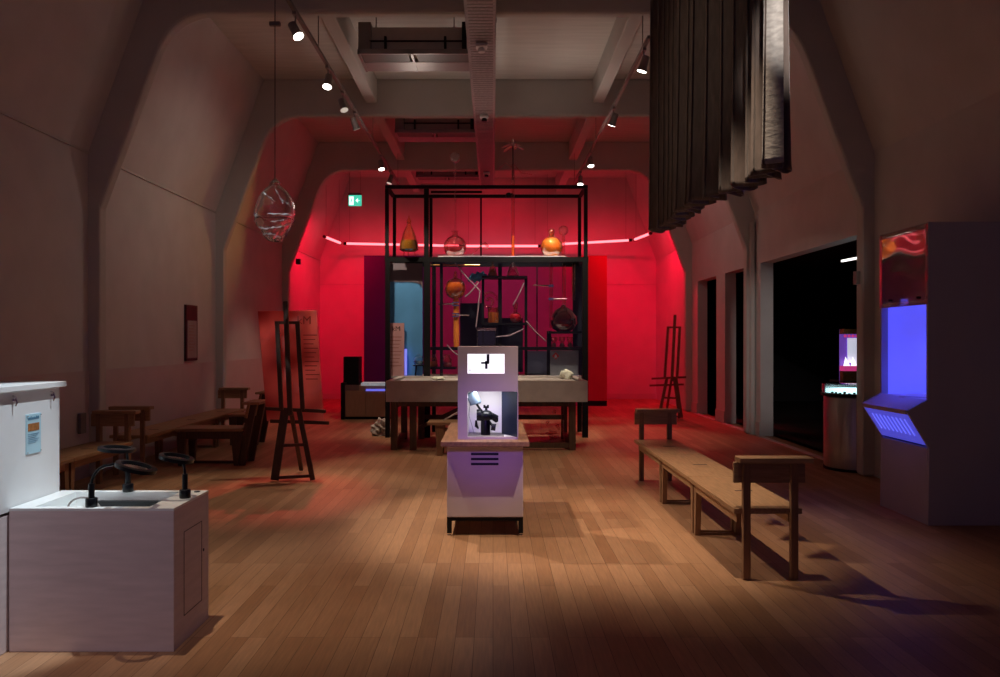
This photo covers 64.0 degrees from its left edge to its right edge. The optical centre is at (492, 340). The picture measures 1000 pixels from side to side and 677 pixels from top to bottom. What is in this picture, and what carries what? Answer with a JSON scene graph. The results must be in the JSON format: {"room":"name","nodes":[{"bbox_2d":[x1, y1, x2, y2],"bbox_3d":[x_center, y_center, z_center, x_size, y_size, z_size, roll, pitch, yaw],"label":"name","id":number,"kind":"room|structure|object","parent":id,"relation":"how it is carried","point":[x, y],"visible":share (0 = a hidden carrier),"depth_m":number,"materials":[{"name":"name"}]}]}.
{"room":"museum","nodes":[
{"label":"museum","id":0,"kind":"room"},
{"bbox_2d":[0,0,348,376],"bbox_3d":[-4.230,-1.440,8.450,1.060,5.880,24.900,0,0,0],"label":"wall","id":1,"kind":"structure","parent":0,"point":[60,60],"depth_m":9.85,"materials":[{"name":"paint"}]},
{"bbox_2d":[0,371,88,486],"bbox_3d":[-4.474,0.915,2.425,0.012,1.170,12.850,0,0,0],"label":"trim","id":2,"kind":"structure","parent":1,"relation":"attached to","point":[73,398],"depth_m":8.48,"materials":[{"name":"paint"}]},
{"bbox_2d":[0,110,89,153],"bbox_3d":[-4.470,-2.080,2.425,0.020,0.024,12.850,0,0,0],"label":"trim","id":3,"kind":"structure","parent":1,"relation":"attached to","point":[1,111],"depth_m":7.92,"materials":[{"name":"paint"}]},
{"bbox_2d":[78,413,85,433],"bbox_3d":[-4.449,0.887,8.623,0.038,0.223,0.147,0,0,0],"label":"wall socket","id":4,"kind":"object","parent":1,"relation":"attached to","point":[81,416],"visible":1,"depth_m":8.61,"materials":[{"name":"grey metal"}]},
{"bbox_2d":[106,361,215,470],"bbox_3d":[-4.474,0.915,10.965,0.012,1.170,3.910,0,0,0],"label":"trim","id":5,"kind":"structure","parent":1,"relation":"attached to","point":[175,391],"depth_m":10.82,"materials":[{"name":"paint"}]},
{"bbox_2d":[121,167,216,212],"bbox_3d":[-4.470,-2.080,10.965,0.020,0.024,3.910,0,0,0],"label":"trim","id":6,"kind":"structure","parent":1,"relation":"attached to","point":[122,168],"depth_m":10.91,"materials":[{"name":"paint"}]},
{"bbox_2d":[184,304,197,360],"bbox_3d":[-4.461,-0.120,11.820,0.038,0.820,0.440,0,0,0],"label":"poster","id":7,"kind":"object","parent":1,"relation":"attached to","point":[190,311],"visible":1,"depth_m":11.76,"materials":[{"name":"red paper"}]},
{"bbox_2d":[226,358,263,424],"bbox_3d":[-4.474,0.915,15.040,0.012,1.170,3.920,0,0,0],"label":"trim","id":8,"kind":"structure","parent":1,"relation":"attached to","point":[244,372],"depth_m":14.44,"materials":[{"name":"paint"}]},
{"bbox_2d":[88,0,873,475],"bbox_3d":[-0.130,-1.370,8.930,8.903,5.740,0.160,0,0,0],"label":"structural arch","id":9,"kind":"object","parent":1,"relation":"attached to","point":[157,22],"depth_m":8.85,"materials":[{"name":"paint"}]},
{"bbox_2d":[216,79,753,433],"bbox_3d":[-0.130,-1.370,13.000,8.903,5.740,0.160,0,0,0],"label":"structural arch","id":10,"kind":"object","parent":1,"relation":"attached to","point":[278,101],"depth_m":12.92,"materials":[{"name":"paint"}]},
{"bbox_2d":[282,142,691,410],"bbox_3d":[-0.130,-1.370,17.080,8.903,5.740,0.160,0,0,0],"label":"structural arch","id":11,"kind":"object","parent":1,"relation":"attached to","point":[329,159],"depth_m":17.00,"materials":[{"name":"paint"}]},
{"bbox_2d":[210,17,649,177],"bbox_3d":[-0.130,-4.330,8.500,7.640,0.200,25.000,0,0,0],"label":"ceiling","id":12,"kind":"structure","parent":0,"point":[526,47],"depth_m":12.02,"materials":[{"name":"paint"}]},
{"bbox_2d":[254,21,295,241],"bbox_3d":[-1.912,-2.546,6.996,0.354,3.367,0.369,0,0,0],"label":"glass vessel","id":13,"kind":"object","parent":12,"relation":"hanging from","point":[274,210],"visible":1,"depth_m":6.89,"materials":[{"name":"white"}]},
{"bbox_2d":[286,0,399,184],"bbox_3d":[-1.950,-3.731,9.800,0.036,0.998,13.600,0,0,0],"label":"track","id":14,"kind":"object","parent":12,"relation":"hanging from","point":[289,2],"visible":0.87,"depth_m":9.69,"materials":[{"name":"grey metal"}]},
{"bbox_2d":[288,11,303,40],"bbox_3d":[-1.948,-3.101,7.900,0.169,0.262,0.123,0,0,36],"label":"track spotlight","id":15,"kind":"object","parent":14,"relation":"hanging from","point":[297,34],"visible":1,"depth_m":7.87,"materials":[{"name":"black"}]},
{"bbox_2d":[322,66,331,89],"bbox_3d":[-1.954,-3.102,9.446,0.116,0.259,0.153,0,0,0],"label":"track spotlight","id":16,"kind":"object","parent":14,"relation":"hanging from","point":[327,84],"visible":1,"depth_m":9.42,"materials":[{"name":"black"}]},
{"bbox_2d":[338,91,348,112],"bbox_3d":[-1.942,-3.102,10.401,0.115,0.260,0.157,0,0,-33],"label":"track spotlight","id":17,"kind":"object","parent":14,"relation":"hanging from","point":[343,107],"visible":1,"depth_m":10.37,"materials":[{"name":"grey metal"}]},
{"bbox_2d":[350,111,359,130],"bbox_3d":[-1.944,-3.102,11.299,0.114,0.261,0.161,0,0,31],"label":"track spotlight","id":18,"kind":"object","parent":14,"relation":"hanging from","point":[355,126],"visible":1,"depth_m":11.27,"materials":[{"name":"grey metal"}]},
{"bbox_2d":[321,17,376,102],"bbox_3d":[-1.960,-4.035,10.965,0.180,0.390,3.910,0,0,0],"label":"trim","id":19,"kind":"structure","parent":12,"relation":"attached to","point":[342,31],"depth_m":10.80,"materials":[{"name":"paint"}]},
{"bbox_2d":[348,171,361,205],"bbox_3d":[-3.105,-3.636,18.006,0.300,1.189,0.058,0,0,0],"label":"exit sign","id":20,"kind":"object","parent":12,"relation":"hanging from","point":[355,199],"visible":0.91,"depth_m":18.00,"materials":[{"name":"teal plastic"}]},
{"bbox_2d":[375,118,404,159],"bbox_3d":[-1.960,-4.035,15.040,0.180,0.390,3.920,0,0,0],"label":"trim","id":21,"kind":"structure","parent":12,"relation":"attached to","point":[386,125],"depth_m":15.19,"materials":[{"name":"paint"}]},
{"bbox_2d":[343,173,461,246],"bbox_3d":[-2.271,-3.303,20.200,2.977,1.854,0.072,0,0,-4],"label":"tube","id":22,"kind":"object","parent":12,"relation":"hanging from","point":[349,242],"visible":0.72,"depth_m":20.12,"materials":[{"name":"pink"}]},
{"bbox_2d":[357,17,469,71],"bbox_3d":[-0.985,-3.905,10.310,1.410,0.650,0.680,0,0,0],"label":"air conditioner","id":23,"kind":"object","parent":12,"relation":"attached to","point":[416,49],"visible":0.88,"depth_m":10.09,"materials":[{"name":"grey metal"}]},
{"bbox_2d":[361,55,468,61],"bbox_3d":[-0.985,-3.600,10.155,1.350,0.010,0.310,0,0,0],"label":"grille","id":24,"kind":"object","parent":23,"relation":"attached to","point":[364,58],"depth_m":10.18,"materials":[{"name":"metal"}]},
{"bbox_2d":[395,118,475,142],"bbox_3d":[-0.985,-3.905,14.090,1.410,0.650,0.680,0,0,0],"label":"air conditioner","id":25,"kind":"object","parent":12,"relation":"attached to","point":[436,130],"visible":0.66,"depth_m":13.87,"materials":[{"name":"grey metal"}]},
{"bbox_2d":[397,133,474,136],"bbox_3d":[-0.985,-3.600,13.935,1.350,0.010,0.310,0,0,0],"label":"grille","id":26,"kind":"object","parent":25,"relation":"attached to","point":[398,134],"depth_m":13.99,"materials":[{"name":"metal"}]},
{"bbox_2d":[416,171,478,182],"bbox_3d":[-0.985,-3.905,17.840,1.410,0.650,0.680,0,0,0],"label":"air conditioner","id":27,"kind":"object","parent":12,"relation":"attached to","point":[421,176],"visible":0.46,"depth_m":17.62,"materials":[{"name":"grey metal"}]},
{"bbox_2d":[418,178,478,179],"bbox_3d":[-0.985,-3.600,17.685,1.350,0.010,0.310,0,0,0],"label":"grille","id":28,"kind":"object","parent":27,"relation":"attached to","point":[418,178],"depth_m":17.81,"materials":[{"name":"metal"}]},
{"bbox_2d":[463,0,496,189],"bbox_3d":[-0.135,-3.563,10.750,0.350,0.134,15.500,0,0,0],"label":"cable tray","id":29,"kind":"object","parent":12,"relation":"hanging from","point":[480,15],"visible":0.92,"depth_m":10.51,"materials":[{"name":"metal"}]},
{"bbox_2d":[476,42,486,52],"bbox_3d":[-0.135,-3.448,9.420,0.130,0.096,0.120,0,0,0],"label":"ceiling sensor","id":30,"kind":"object","parent":29,"relation":"attached to","point":[481,47],"visible":1,"depth_m":9.38,"materials":[{"name":"white plastic"}]},
{"bbox_2d":[462,183,540,246],"bbox_3d":[0.222,-3.303,20.300,1.992,1.854,0.072,0,0,0],"label":"tube","id":31,"kind":"object","parent":12,"relation":"hanging from","point":[468,245],"visible":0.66,"depth_m":20.28,"materials":[{"name":"pink"}]},
{"bbox_2d":[569,118,594,159],"bbox_3d":[1.700,-4.035,15.040,0.180,0.390,3.920,0,0,0],"label":"trim","id":32,"kind":"structure","parent":12,"relation":"attached to","point":[583,126],"depth_m":15.32,"materials":[{"name":"paint"}]},
{"bbox_2d":[547,174,631,244],"bbox_3d":[2.344,-3.313,20.100,2.265,1.834,0.072,0,0,10],"label":"tube","id":33,"kind":"object","parent":12,"relation":"hanging from","point":[622,240],"visible":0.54,"depth_m":20.07,"materials":[{"name":"pink"}]},
{"bbox_2d":[573,16,649,184],"bbox_3d":[1.670,-3.731,12.575,0.036,0.998,8.050,0,0,0],"label":"track","id":34,"kind":"object","parent":12,"relation":"hanging from","point":[644,45],"visible":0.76,"depth_m":10.79,"materials":[{"name":"grey metal"}]},
{"bbox_2d":[608,107,617,126],"bbox_3d":[1.663,-3.101,11.099,0.114,0.262,0.165,0,0,-27],"label":"track spotlight","id":35,"kind":"object","parent":34,"relation":"hanging from","point":[612,122],"visible":1,"depth_m":11.07,"materials":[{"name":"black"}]},
{"bbox_2d":[637,48,649,72],"bbox_3d":[1.665,-3.103,8.874,0.139,0.258,0.128,0,0,0],"label":"track spotlight","id":36,"kind":"object","parent":34,"relation":"hanging from","point":[642,68],"visible":1,"depth_m":8.83,"materials":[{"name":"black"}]},
{"bbox_2d":[593,17,641,102],"bbox_3d":[1.700,-4.035,10.965,0.180,0.390,3.910,0,0,0],"label":"trim","id":37,"kind":"structure","parent":12,"relation":"attached to","point":[624,29],"depth_m":10.96,"materials":[{"name":"paint"}]},
{"bbox_3d":[1.700,-4.035,6.880,0.180,0.390,3.940,0,0,0],"label":"trim","id":38,"kind":"structure","parent":12,"relation":"attached to","visible":0},
{"bbox_2d":[648,0,791,232],"bbox_3d":[1.730,-2.623,6.700,0.381,3.033,3.366,0,0,-3],"label":"stage curtain","id":39,"kind":"object","parent":38,"relation":"hanging from","point":[720,124],"visible":1,"depth_m":6.19,"materials":[{"name":"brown fabric"}]},
{"bbox_2d":[364,256,606,405],"bbox_3d":[-0.173,-0.236,18.585,5.607,3.473,0.250,0,0,0],"label":"wall","id":40,"kind":"structure","parent":0,"point":[374,266],"depth_m":18.46,"materials":[{"name":"red paint"}]},
{"bbox_2d":[320,178,655,393],"bbox_3d":[-0.130,-1.365,20.800,8.700,5.730,0.200,0,0,0],"label":"wall","id":41,"kind":"structure","parent":0,"point":[613,214],"depth_m":20.70,"materials":[{"name":"paint"}]},
{"bbox_2d":[403,171,420,191],"bbox_3d":[-1.960,-4.035,18.930,0.180,0.390,3.540,0,0,0],"label":"trim","id":42,"kind":"structure","parent":41,"relation":"attached to","point":[410,175],"depth_m":19.06,"materials":[{"name":"paint"}]},
{"bbox_2d":[320,284,655,284],"bbox_3d":[-0.130,-1.465,20.692,8.700,0.020,0.015,0,0,0],"label":"trim","id":43,"kind":"structure","parent":41,"relation":"attached to","point":[320,284],"depth_m":20.69,"materials":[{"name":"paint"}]},
{"bbox_2d":[322,394,655,398],"bbox_3d":[-0.130,1.430,20.690,8.700,0.140,0.020,0,0,0],"label":"trim","id":44,"kind":"structure","parent":41,"relation":"attached to","point":[324,396],"depth_m":20.68,"materials":[{"name":"paint"}]},
{"bbox_2d":[555,171,571,191],"bbox_3d":[1.700,-4.035,18.930,0.180,0.390,3.540,0,0,0],"label":"trim","id":45,"kind":"structure","parent":41,"relation":"attached to","point":[561,178],"depth_m":19.26,"materials":[{"name":"paint"}]},
{"bbox_2d":[0,399,999,676],"bbox_3d":[2.110,1.550,8.500,13.780,0.100,25.000,0,0,0],"label":"floor","id":46,"kind":"structure","parent":0,"point":[354,569],"depth_m":5.18,"materials":[{"name":"brown wood"}]},
{"bbox_2d":[0,381,66,655],"bbox_3d":[-2.717,0.859,3.612,0.806,1.283,1.465,0,0,0],"label":"cabinet","id":47,"kind":"object","parent":46,"relation":"on","point":[29,410],"visible":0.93,"depth_m":3.98,"materials":[{"name":"white wood"}]},
{"bbox_2d":[59,410,139,489],"bbox_3d":[-3.975,1.115,6.635,0.480,0.770,3.690,0,0,0],"label":"bench","id":48,"kind":"object","parent":46,"relation":"on","point":[70,458],"visible":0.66,"depth_m":8.23,"materials":[{"name":"brown wood"}]},
{"bbox_2d":[9,490,207,651],"bbox_3d":[-1.937,1.153,4.095,0.797,0.695,0.470,0,0,0],"label":"display counter","id":49,"kind":"object","parent":46,"relation":"on","point":[128,573],"visible":0.97,"depth_m":3.86,"materials":[{"name":"white wood"}]},
{"bbox_2d":[97,445,135,492],"bbox_3d":[-2.017,0.684,4.290,0.189,0.247,0.188,0,0,0],"label":"desk lamp","id":50,"kind":"object","parent":49,"relation":"on","point":[127,487],"visible":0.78,"depth_m":4.27,"materials":[{"name":"black plastic"}]},
{"bbox_2d":[85,460,156,507],"bbox_3d":[-1.815,0.694,3.900,0.342,0.227,0.196,0,0,0],"label":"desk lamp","id":51,"kind":"object","parent":49,"relation":"on","point":[130,466],"visible":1,"depth_m":3.89,"materials":[{"name":"black plastic"}]},
{"bbox_2d":[158,452,193,498],"bbox_3d":[-1.630,0.692,4.120,0.174,0.232,0.174,0,0,0],"label":"desk lamp","id":52,"kind":"object","parent":49,"relation":"on","point":[178,458],"visible":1,"depth_m":4.11,"materials":[{"name":"black plastic"}]},
{"bbox_2d":[108,387,249,474],"bbox_3d":[-4.055,1.115,10.735,0.480,0.770,3.690,0,0,0],"label":"bench","id":53,"kind":"object","parent":46,"relation":"on","point":[156,433],"visible":0.79,"depth_m":10.07,"materials":[{"name":"brown wood"}]},
{"bbox_2d":[175,399,264,465],"bbox_3d":[-3.315,1.117,9.830,1.030,0.765,0.500,0,0,0],"label":"bench","id":54,"kind":"object","parent":46,"relation":"on","point":[244,438],"visible":0.94,"depth_m":9.64,"materials":[{"name":"brown wood"}]},
{"bbox_2d":[227,391,268,444],"bbox_3d":[-3.510,1.117,11.700,0.620,0.765,0.480,0,0,0],"label":"bench","id":55,"kind":"object","parent":46,"relation":"on","point":[236,418],"visible":0.41,"depth_m":11.52,"materials":[{"name":"brown wood"}]},
{"bbox_2d":[265,301,328,480],"bbox_3d":[-2.188,0.532,8.772,0.574,1.931,0.693,0,0,-41],"label":"easel","id":56,"kind":"object","parent":46,"relation":"on","point":[283,420],"visible":1,"depth_m":8.63,"materials":[{"name":"brown wood"}]},
{"bbox_2d":[258,310,323,420],"bbox_3d":[-2.251,0.283,8.907,0.754,1.253,0.087,0,0,0],"label":"poster board","id":57,"kind":"object","parent":56,"relation":"on","point":[313,399],"visible":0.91,"depth_m":8.90,"materials":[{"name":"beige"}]},
{"bbox_2d":[265,407,325,412],"bbox_3d":[-2.146,0.750,8.703,0.652,0.065,0.030,0,0,0],"label":"shelf","id":58,"kind":"object","parent":56,"relation":"attached to","point":[267,408],"depth_m":8.69,"materials":[{"name":"brown wood"}]},
{"bbox_2d":[270,419,328,424],"bbox_3d":[-2.111,0.885,8.738,0.641,0.055,0.032,0,0,0],"label":"tray","id":59,"kind":"object","parent":56,"relation":"on","point":[293,422],"depth_m":8.72,"materials":[{"name":"brown wood"}]},
{"bbox_2d":[341,356,390,419],"bbox_3d":[-2.438,0.903,15.600,0.937,1.194,0.640,0,0,0],"label":"cabinet","id":60,"kind":"object","parent":46,"relation":"on","point":[359,399],"depth_m":15.30,"materials":[{"name":"black wood"}]},
{"bbox_2d":[370,417,390,435],"bbox_3d":[-1.763,1.359,12.757,0.381,0.282,0.383,0,0,0],"label":"lump","id":61,"kind":"object","parent":46,"relation":"on","point":[377,429],"visible":0.73,"depth_m":12.63,"materials":[{"name":"beige stone"}]},
{"bbox_2d":[427,420,457,455],"bbox_3d":[-0.305,1.280,10.620,1.110,0.440,0.360,0,0,0],"label":"bench","id":62,"kind":"object","parent":46,"relation":"on","point":[440,428],"visible":0.41,"depth_m":10.46,"materials":[{"name":"brown wood"}]},
{"bbox_2d":[441,422,528,535],"bbox_3d":[-0.060,1.130,6.775,0.670,0.740,1.490,0,0,0],"label":"plinth","id":63,"kind":"object","parent":46,"relation":"on","point":[485,476],"visible":0.99,"depth_m":6.15,"materials":[{"name":"paint"}]},
{"bbox_2d":[441,422,528,446],"bbox_3d":[-0.060,0.778,6.775,0.670,0.037,1.490,0,0,0],"label":"countertop","id":64,"kind":"structure","parent":63,"relation":"on","point":[450,439],"depth_m":6.05,"materials":[{"name":"brown wood"}]},
{"bbox_2d":[458,346,517,438],"bbox_3d":[-0.038,0.401,6.372,0.467,0.718,0.416,0,0,0],"label":"display box","id":65,"kind":"object","parent":64,"relation":"on","point":[491,372],"visible":0.99,"depth_m":6.18,"materials":[{"name":"paint"}]},
{"bbox_2d":[468,392,482,432],"bbox_3d":[-0.141,0.565,6.340,0.146,0.348,0.096,0,0,0],"label":"lamp","id":66,"kind":"object","parent":65,"relation":"in","point":[473,397],"visible":0.81,"depth_m":6.30,"materials":[{"name":"white metal"}]},
{"bbox_2d":[468,405,503,436],"bbox_3d":[-0.056,0.625,6.345,0.282,0.237,0.270,0,0,0],"label":"microscope","id":67,"kind":"object","parent":65,"relation":"in","point":[484,416],"visible":1,"depth_m":6.31,"materials":[{"name":"black plastic"}]},
{"bbox_2d":[385,185,587,437],"bbox_3d":[-0.086,-0.465,12.840,3.185,3.929,0.860,0,0,0],"label":"frame","id":68,"kind":"object","parent":46,"relation":"on","point":[403,275],"depth_m":12.60,"materials":[{"name":"black metal"}]},
{"bbox_2d":[390,323,403,375],"bbox_3d":[-1.512,0.137,12.536,0.242,0.836,0.018,0,0,0],"label":"board","id":69,"kind":"object","parent":68,"relation":"on","point":[396,329],"visible":1,"depth_m":12.53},
{"bbox_2d":[399,216,417,254],"bbox_3d":[-1.306,-1.630,12.440,0.295,0.652,0.295,0,0,0],"label":"flask","id":70,"kind":"object","parent":68,"relation":"on","point":[405,245],"visible":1,"depth_m":12.34,"materials":[{"name":"orange glass"}]},
{"bbox_2d":[413,355,423,375],"bbox_3d":[-1.158,0.376,12.524,0.195,0.341,0.191,0,0,0],"label":"flask","id":71,"kind":"object","parent":68,"relation":"on","point":[417,363],"visible":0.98,"depth_m":12.48,"materials":[{"name":"clear glass"}]},
{"bbox_2d":[438,276,468,346],"bbox_3d":[-0.623,-0.510,12.627,0.409,1.209,0.334,0,0,-37],"label":"flask","id":72,"kind":"object","parent":68,"relation":"on","point":[454,290],"visible":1,"depth_m":12.59,"materials":[{"name":"orange glass"}]},
{"bbox_2d":[444,152,465,255],"bbox_3d":[-0.599,-2.149,12.600,0.355,1.653,0.355,0,0,0],"label":"flask","id":73,"kind":"object","parent":68,"relation":"on","point":[449,250],"visible":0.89,"depth_m":12.50,"materials":[{"name":"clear glass"}]},
{"bbox_2d":[468,271,486,282],"bbox_3d":[-0.246,-1.017,12.700,0.313,0.199,0.100,0,0,0],"label":"shell","id":74,"kind":"object","parent":68,"relation":"hanging from","point":[477,276],"visible":0.87,"depth_m":12.67,"materials":[{"name":"blue"}]},
{"bbox_2d":[487,307,498,322],"bbox_3d":[0.008,-0.410,12.700,0.200,0.250,0.200,0,0,0],"label":"beaker","id":75,"kind":"object","parent":68,"relation":"on","point":[493,317],"visible":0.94,"depth_m":12.63,"materials":[{"name":"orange glass"}]},
{"bbox_2d":[438,256,565,256],"bbox_3d":[0.142,-1.315,12.570,1.984,0.015,0.300,0,0,0],"label":"glass shelf","id":76,"kind":"object","parent":68,"relation":"attached to","point":[438,256],"depth_m":12.42,"materials":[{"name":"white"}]},
{"bbox_2d":[482,323,526,324],"bbox_3d":[0.183,-0.270,12.750,0.714,0.030,0.400,0,0,0],"label":"shelf","id":77,"kind":"object","parent":68,"relation":"attached to","point":[482,323],"depth_m":12.55,"materials":[{"name":"black metal"}]},
{"bbox_2d":[482,276,526,279],"bbox_3d":[0.183,-1.008,12.750,0.714,0.030,0.400,0,0,0],"label":"shelf","id":78,"kind":"object","parent":68,"relation":"attached to","point":[487,277],"depth_m":12.55,"materials":[{"name":"black metal"}]},
{"bbox_2d":[430,347,581,349],"bbox_3d":[0.246,0.119,12.750,2.492,0.050,0.400,0,0,0],"label":"shelf","id":79,"kind":"object","parent":68,"relation":"attached to","point":[431,348],"depth_m":12.55,"materials":[{"name":"black metal"}]},
{"bbox_2d":[502,139,528,255],"bbox_3d":[0.343,-2.252,12.622,0.392,1.859,0.406,0,0,40],"label":"column","id":80,"kind":"structure","parent":68,"relation":"on","point":[512,143],"depth_m":12.59,"materials":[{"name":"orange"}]},
{"bbox_2d":[510,302,520,322],"bbox_3d":[0.357,-0.451,12.700,0.190,0.332,0.190,0,0,0],"label":"flask","id":81,"kind":"object","parent":68,"relation":"on","point":[514,318],"visible":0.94,"depth_m":12.64,"materials":[{"name":"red glass"}]},
{"bbox_2d":[549,263,552,327],"bbox_3d":[0.935,-0.734,12.900,0.056,1.048,0.056,0,0,0],"label":"tube","id":82,"kind":"object","parent":68,"relation":"in","point":[549,263],"visible":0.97,"depth_m":12.89,"materials":[{"name":"clear glass"}]},
{"bbox_2d":[541,229,561,255],"bbox_3d":[0.921,-1.546,12.600,0.342,0.448,0.342,0,0,0],"label":"flask","id":83,"kind":"object","parent":68,"relation":"on","point":[551,245],"visible":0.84,"depth_m":12.48,"materials":[{"name":"orange glass"}]},
{"bbox_2d":[550,305,576,330],"bbox_3d":[1.119,-0.362,12.700,0.430,0.420,0.430,0,0,0],"label":"glass vessel","id":84,"kind":"object","parent":68,"relation":"on","point":[563,318],"visible":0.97,"depth_m":12.55,"materials":[{"name":"clear glass"}]},
{"bbox_2d":[562,263,565,303],"bbox_3d":[1.127,-0.913,12.700,0.056,0.651,0.056,0,0,0],"label":"tube","id":85,"kind":"object","parent":84,"relation":"on","point":[562,263],"visible":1,"depth_m":12.69,"materials":[{"name":"clear glass"}]},
{"bbox_2d":[550,350,578,374],"bbox_3d":[1.130,0.347,12.666,0.449,0.395,0.028,0,0,0],"label":"board","id":86,"kind":"object","parent":68,"relation":"on","point":[560,360],"visible":0.99,"depth_m":12.66,"materials":[{"name":"grey"}]},
{"bbox_2d":[548,331,581,333],"bbox_3d":[1.183,-0.135,12.750,0.619,0.035,0.400,0,0,0],"label":"shelf","id":87,"kind":"object","parent":68,"relation":"attached to","point":[549,332],"depth_m":12.55,"materials":[{"name":"black metal"}]},
{"bbox_2d":[386,376,587,449],"bbox_3d":[-0.085,1.022,11.640,2.750,0.955,1.480,0,0,0],"label":"table","id":88,"kind":"object","parent":46,"relation":"on","point":[403,391],"visible":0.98,"depth_m":10.98,"materials":[{"name":"wood"}]},
{"bbox_2d":[559,369,573,378],"bbox_3d":[1.120,0.500,12.194,0.210,0.148,0.215,0,0,0],"label":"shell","id":89,"kind":"object","parent":88,"relation":"on","point":[565,374],"visible":0.99,"depth_m":12.13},
{"bbox_2d":[588,401,606,405],"bbox_3d":[2.319,1.440,18.585,0.623,0.120,0.250,0,0,0],"label":"baseboard","id":90,"kind":"structure","parent":46,"relation":"on","point":[590,403],"depth_m":18.46,"materials":[{"name":"black metal"}]},
{"bbox_2d":[649,315,685,417],"bbox_3d":[3.481,0.493,15.710,0.595,2.007,0.722,0,0,40],"label":"easel","id":91,"kind":"object","parent":46,"relation":"on","point":[675,384],"visible":0.87,"depth_m":15.56,"materials":[{"name":"red wood"}]},
{"bbox_2d":[649,383,683,385],"bbox_3d":[3.400,0.860,15.665,0.667,0.057,0.033,0,0,0],"label":"tray","id":92,"kind":"object","parent":91,"relation":"on","point":[670,384],"depth_m":15.65,"materials":[{"name":"red wood"}]},
{"bbox_2d":[651,376,685,379],"bbox_3d":[3.436,0.720,15.627,0.678,0.068,0.031,0,0,0],"label":"shelf","id":93,"kind":"object","parent":91,"relation":"attached to","point":[675,378],"depth_m":15.61,"materials":[{"name":"red wood"}]},
{"bbox_2d":[634,408,813,579],"bbox_3d":[1.760,1.115,6.825,0.480,0.770,3.690,0,0,0],"label":"bench","id":94,"kind":"object","parent":46,"relation":"on","point":[736,492],"visible":1,"depth_m":5.59,"materials":[{"name":"brown wood"}]},
{"bbox_2d":[823,396,856,472],"bbox_3d":[4.250,1.070,9.400,0.688,0.860,0.688,0,0,0],"label":"drum","id":95,"kind":"object","parent":46,"relation":"on","point":[839,413],"visible":0.49,"depth_m":9.18,"materials":[{"name":"brown wood"}]},
{"bbox_2d":[820,382,856,397],"bbox_3d":[4.250,0.568,9.400,0.750,0.145,0.750,0,0,0],"label":"case","id":96,"kind":"object","parent":95,"relation":"on","point":[835,392],"visible":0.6,"depth_m":9.29,"materials":[{"name":"black metal"}]},
{"bbox_2d":[829,329,856,387],"bbox_3d":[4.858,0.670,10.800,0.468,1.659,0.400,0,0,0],"label":"display stand","id":97,"kind":"object","parent":96,"relation":"on","point":[847,337],"visible":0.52,"depth_m":10.70,"materials":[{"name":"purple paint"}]},
{"bbox_2d":[847,338,856,362],"bbox_3d":[4.843,0.126,10.705,0.199,0.331,0.010,0,0,0],"label":"picture","id":98,"kind":"object","parent":97,"relation":"attached to","point":[851,342],"depth_m":10.70,"materials":[{"name":"white"}]},
{"bbox_2d":[861,222,999,525],"bbox_3d":[3.781,0.265,6.905,0.838,2.470,0.810,0,0,0],"label":"arcade cabinet","id":99,"kind":"object","parent":46,"relation":"on","point":[935,413],"visible":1,"depth_m":6.50,"materials":[{"name":"paint"}]},
{"bbox_2d":[864,394,925,409],"bbox_3d":[3.639,0.531,6.905,0.551,0.105,0.750,0,0,0],"label":"shelf","id":100,"kind":"object","parent":99,"relation":"attached to","point":[880,401],"depth_m":6.85,"materials":[{"name":"grey"}]},
{"bbox_2d":[707,277,852,400],"bbox_3d":[6.710,-0.100,20.100,4.580,3.200,0.200,0,0,0],"label":"wall","id":101,"kind":"structure","parent":0,"point":[809,313],"depth_m":20.00,"materials":[{"name":"black paint"}]},
{"bbox_2d":[736,240,856,276],"bbox_3d":[6.710,-1.650,13.000,4.580,0.100,14.000,0,0,0],"label":"ceiling","id":102,"kind":"structure","parent":0,"point":[826,262],"depth_m":16.73,"materials":[{"name":"black paint"}]},
{"bbox_2d":[626,0,999,477],"bbox_3d":[3.970,-1.440,8.450,1.060,5.880,24.900,0,0,0],"label":"wall","id":103,"kind":"structure","parent":0,"point":[923,76],"depth_m":8.67,"materials":[{"name":"paint"}]},
{"bbox_2d":[691,401,697,412],"bbox_3d":[4.210,1.390,16.750,0.020,0.220,0.500,0,0,0],"label":"trim","id":104,"kind":"structure","parent":103,"relation":"attached to","point":[694,406],"depth_m":16.68,"materials":[{"name":"paint"}]},
{"bbox_2d":[715,409,724,422],"bbox_3d":[4.210,1.390,14.835,0.020,0.220,0.570,0,0,0],"label":"trim","id":105,"kind":"structure","parent":103,"relation":"attached to","point":[719,414],"depth_m":14.77,"materials":[{"name":"paint"}]},
{"bbox_2d":[750,222,754,434],"bbox_3d":[4.170,-0.200,12.860,0.090,3.400,0.090,0,0,0],"label":"trim","id":106,"kind":"structure","parent":103,"relation":"attached to","point":[752,224],"depth_m":12.82,"materials":[{"name":"paint"}]},
{"bbox_2d":[755,421,760,435],"bbox_3d":[4.210,1.390,12.770,0.020,0.220,0.300,0,0,0],"label":"baseboard","id":107,"kind":"structure","parent":103,"relation":"attached to","point":[757,424],"depth_m":12.68,"materials":[{"name":"paint"}]},
{"bbox_2d":[757,436,822,459],"bbox_3d":[4.200,1.496,10.825,0.100,0.008,3.590,0,0,0],"label":"trim","id":108,"kind":"structure","parent":103,"relation":"attached to","point":[763,437],"depth_m":11.21,"materials":[{"name":"metal"}]},
{"bbox_2d":[853,271,859,284],"bbox_3d":[4.066,-0.706,8.945,0.043,0.145,0.090,0,0,0],"label":"wall sensor","id":109,"kind":"object","parent":103,"relation":"attached to","point":[856,274],"visible":1,"depth_m":8.90,"materials":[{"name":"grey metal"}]},
{"bbox_2d":[853,284,856,328],"bbox_3d":[9.100,-0.100,13.000,0.200,3.200,14.400,0,0,0],"label":"wall","id":110,"kind":"structure","parent":0,"point":[854,286],"depth_m":19.92,"materials":[{"name":"black paint"}]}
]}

